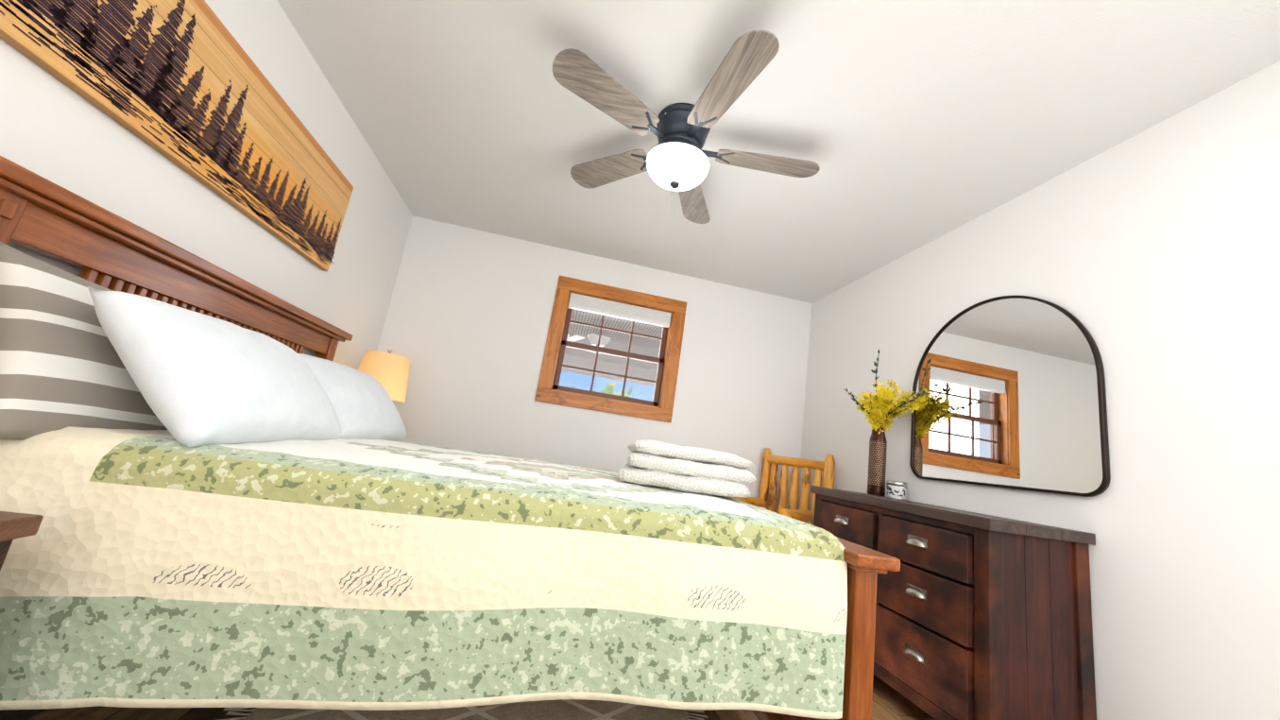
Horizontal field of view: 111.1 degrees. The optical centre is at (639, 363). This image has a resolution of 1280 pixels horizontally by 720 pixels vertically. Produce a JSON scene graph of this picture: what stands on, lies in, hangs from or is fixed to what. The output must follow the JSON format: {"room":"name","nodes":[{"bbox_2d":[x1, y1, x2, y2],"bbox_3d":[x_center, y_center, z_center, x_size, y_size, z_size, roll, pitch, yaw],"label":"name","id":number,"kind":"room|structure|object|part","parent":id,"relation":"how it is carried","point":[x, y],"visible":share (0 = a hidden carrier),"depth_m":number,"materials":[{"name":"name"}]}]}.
{"room":"bedroom","nodes":[
{"label":"bedroom","id":0,"kind":"room"},
{"bbox_2d":[0,0,412,370],"bbox_3d":[-1.561,-0.366,0.915,0.120,2.440,4.700,10,-11,-9],"label":"wall","id":1,"kind":"structure","parent":0,"point":[54,129],"depth_m":1.72,"materials":[{"name":"white paint"}]},
{"bbox_2d":[0,0,353,271],"bbox_3d":[-1.516,-0.866,1.693,0.033,0.508,1.547,10,-11,-9],"label":"art panel","id":2,"kind":"object","parent":1,"relation":"attached to","point":[187,87],"visible":1,"depth_m":1.44,"materials":[{"name":"brown wood"}]},
{"bbox_2d":[0,674,935,719],"bbox_3d":[-0.020,1.183,0.968,3.678,0.100,4.960,10,-11,-9],"label":"floor","id":3,"kind":"structure","parent":0,"point":[889,703],"depth_m":1.26,"materials":[{"name":"brown wood"}]},
{"bbox_2d":[0,511,43,570],"bbox_3d":[-1.280,0.493,0.386,0.514,0.650,0.610,10,-11,-9],"label":"nightstand","id":4,"kind":"object","parent":3,"relation":"on","point":[13,525],"visible":1,"depth_m":0.75,"materials":[{"name":"brown wood"}]},
{"bbox_2d":[0,155,900,719],"bbox_3d":[-0.601,0.523,1.783,2.328,1.326,1.696,10,-11,-9],"label":"bed","id":5,"kind":"object","parent":3,"relation":"on","point":[223,485],"visible":1,"depth_m":1.02,"materials":[{"name":"fabric"}]},
{"bbox_2d":[86,285,341,447],"bbox_3d":[-1.212,0.065,1.365,0.339,0.352,0.800,10,-11,-9],"label":"pillow","id":6,"kind":"object","parent":5,"relation":"on","point":[161,374],"depth_m":1.08,"materials":[{"name":"fabric"}]},
{"bbox_2d":[275,350,407,443],"bbox_3d":[-1.373,0.193,2.103,0.340,0.350,0.800,10,-11,-9],"label":"pillow","id":7,"kind":"object","parent":5,"relation":"on","point":[364,409],"depth_m":1.93,"materials":[{"name":"fabric"}]},
{"bbox_2d":[0,412,849,719],"bbox_3d":[-0.622,0.667,1.737,2.116,0.566,1.657,10,-11,-9],"label":"quilt","id":8,"kind":"object","parent":5,"relation":"on","point":[163,567],"depth_m":0.99,"materials":[{"name":"fabric"}]},
{"bbox_2d":[615,460,752,497],"bbox_3d":[0.167,0.521,2.031,0.672,0.079,0.965,10,-11,-9],"label":"towel","id":9,"kind":"object","parent":5,"relation":"on","point":[636,474],"depth_m":1.62,"materials":[{"name":"white fabric"}]},
{"bbox_2d":[626,449,759,483],"bbox_3d":[0.184,0.468,2.037,0.634,0.076,0.942,10,-11,-9],"label":"towel","id":10,"kind":"object","parent":9,"relation":"on","point":[671,465],"depth_m":1.63,"materials":[{"name":"white fabric"}]},
{"bbox_2d":[626,439,756,468],"bbox_3d":[0.181,0.418,2.059,0.584,0.070,0.907,10,-11,-9],"label":"towel","id":11,"kind":"object","parent":10,"relation":"on","point":[647,450],"depth_m":1.65,"materials":[{"name":"white fabric"}]},
{"bbox_2d":[219,699,708,719],"bbox_3d":[-0.285,0.980,0.439,1.529,0.011,2.430,10,-11,-9],"label":"rug","id":12,"kind":"object","parent":3,"relation":"on","point":[571,709],"visible":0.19,"depth_m":1.45,"materials":[{"name":"beige carpet"}]},
{"bbox_2d":[731,447,835,525],"bbox_3d":[0.934,1.143,3.127,0.595,1.086,0.612,17,-14,-36],"label":"chair","id":13,"kind":"object","parent":3,"relation":"on","point":[769,478],"visible":0.21,"depth_m":3.32,"materials":[{"name":"brown wood"}]},
{"bbox_2d":[810,485,1096,719],"bbox_3d":[1.304,1.107,2.087,0.511,0.860,1.139,10,-11,-9],"label":"dresser","id":14,"kind":"object","parent":3,"relation":"on","point":[980,616],"visible":0.73,"depth_m":1.63,"materials":[{"name":"brown wood"}]},
{"bbox_2d":[843,349,939,495],"bbox_3d":[1.438,0.315,2.543,0.319,0.890,0.509,10,-11,-9],"label":"vase","id":15,"kind":"object","parent":14,"relation":"on","point":[883,411],"visible":1,"depth_m":2.61,"materials":[{"name":"yellow"}]},
{"bbox_2d":[886,479,906,499],"bbox_3d":[1.477,0.727,2.526,0.102,0.096,0.102,10,-11,-9],"label":"candle tin","id":16,"kind":"object","parent":14,"relation":"on","point":[896,489],"visible":1,"depth_m":2.49,"materials":[{"name":"silver metal"}]},
{"bbox_3d":[-1.734,0.881,2.685,0.514,0.650,0.610,10,-11,-9],"label":"nightstand","id":17,"kind":"object","parent":3,"relation":"on","visible":0},
{"bbox_2d":[358,349,409,402],"bbox_3d":[-1.666,0.230,2.777,0.314,0.666,0.314,10,-11,-9],"label":"lamp","id":18,"kind":"object","parent":17,"relation":"on","point":[388,371],"visible":0.42,"depth_m":2.71,"materials":[{"name":"beige fabric"}]},
{"bbox_2d":[376,215,812,512],"bbox_3d":[-0.296,0.343,3.545,3.678,2.440,0.140,10,-11,-9],"label":"wall","id":19,"kind":"structure","parent":0,"point":[465,331],"depth_m":3.47,"materials":[{"name":"white paint"}]},
{"bbox_2d":[534,275,686,422],"bbox_3d":[-0.217,-0.107,3.631,1.090,1.030,0.170,10,-11,-9],"label":"window","id":20,"kind":"structure","parent":19,"relation":"in","point":[658,407],"depth_m":3.58,"materials":[{"name":"brown wood"}]},
{"bbox_2d":[567,292,671,327],"bbox_3d":[-0.161,-0.442,3.662,0.858,0.123,0.050,10,-11,-9],"label":"window blind","id":21,"kind":"object","parent":20,"relation":"attached to","point":[615,309],"visible":0.98,"depth_m":3.64,"materials":[{"name":"white fabric"}]},
{"bbox_2d":[561,308,662,386],"bbox_3d":[-0.260,-0.209,5.670,8.000,0.300,3.740,10,-11,-9],"label":"porch canopy","id":22,"kind":"object","parent":19,"relation":"attached to","point":[639,341],"depth_m":6.05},
{"bbox_2d":[276,0,1279,303],"bbox_3d":[0.348,-1.282,1.456,3.678,0.100,4.960,10,-11,-9],"label":"ceiling","id":23,"kind":"structure","parent":0,"point":[908,125],"depth_m":1.91,"materials":[{"name":"white paint"}]},
{"bbox_2d":[552,29,819,223],"bbox_3d":[0.203,-0.887,2.002,1.240,0.498,1.246,10,-11,-9],"label":"fan","id":24,"kind":"object","parent":23,"relation":"hanging from","point":[675,159],"visible":1,"depth_m":1.91,"materials":[{"name":"wood"}]},
{"bbox_3d":[0.167,-0.871,2.017,0.292,0.100,0.292,10,-11,-9],"label":"lamp shade","id":25,"kind":"part","parent":24,"relation":"part of","materials":[{"name":"white glass"}]},
{"bbox_2d":[797,60,1279,719],"bbox_3d":[1.893,0.263,1.490,0.120,2.440,4.700,10,-11,-9],"label":"wall","id":26,"kind":"structure","parent":0,"point":[1149,259],"depth_m":1.56,"materials":[{"name":"white paint"}]},
{"bbox_2d":[910,295,1110,496],"bbox_3d":[1.728,0.127,2.177,0.020,0.936,0.936,10,-11,-9],"label":"mirror","id":27,"kind":"object","parent":26,"relation":"attached to","point":[1017,396],"visible":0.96,"depth_m":2.05,"materials":[{"name":"clear glass"}]},
{"label":"outside","id":28,"kind":"structure","parent":0,"visible":0},
{"bbox_2d":[558,371,654,401],"bbox_3d":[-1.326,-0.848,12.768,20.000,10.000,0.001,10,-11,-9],"label":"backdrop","id":29,"kind":"structure","parent":28,"point":[605,384],"depth_m":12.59,"materials":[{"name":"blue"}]}
]}

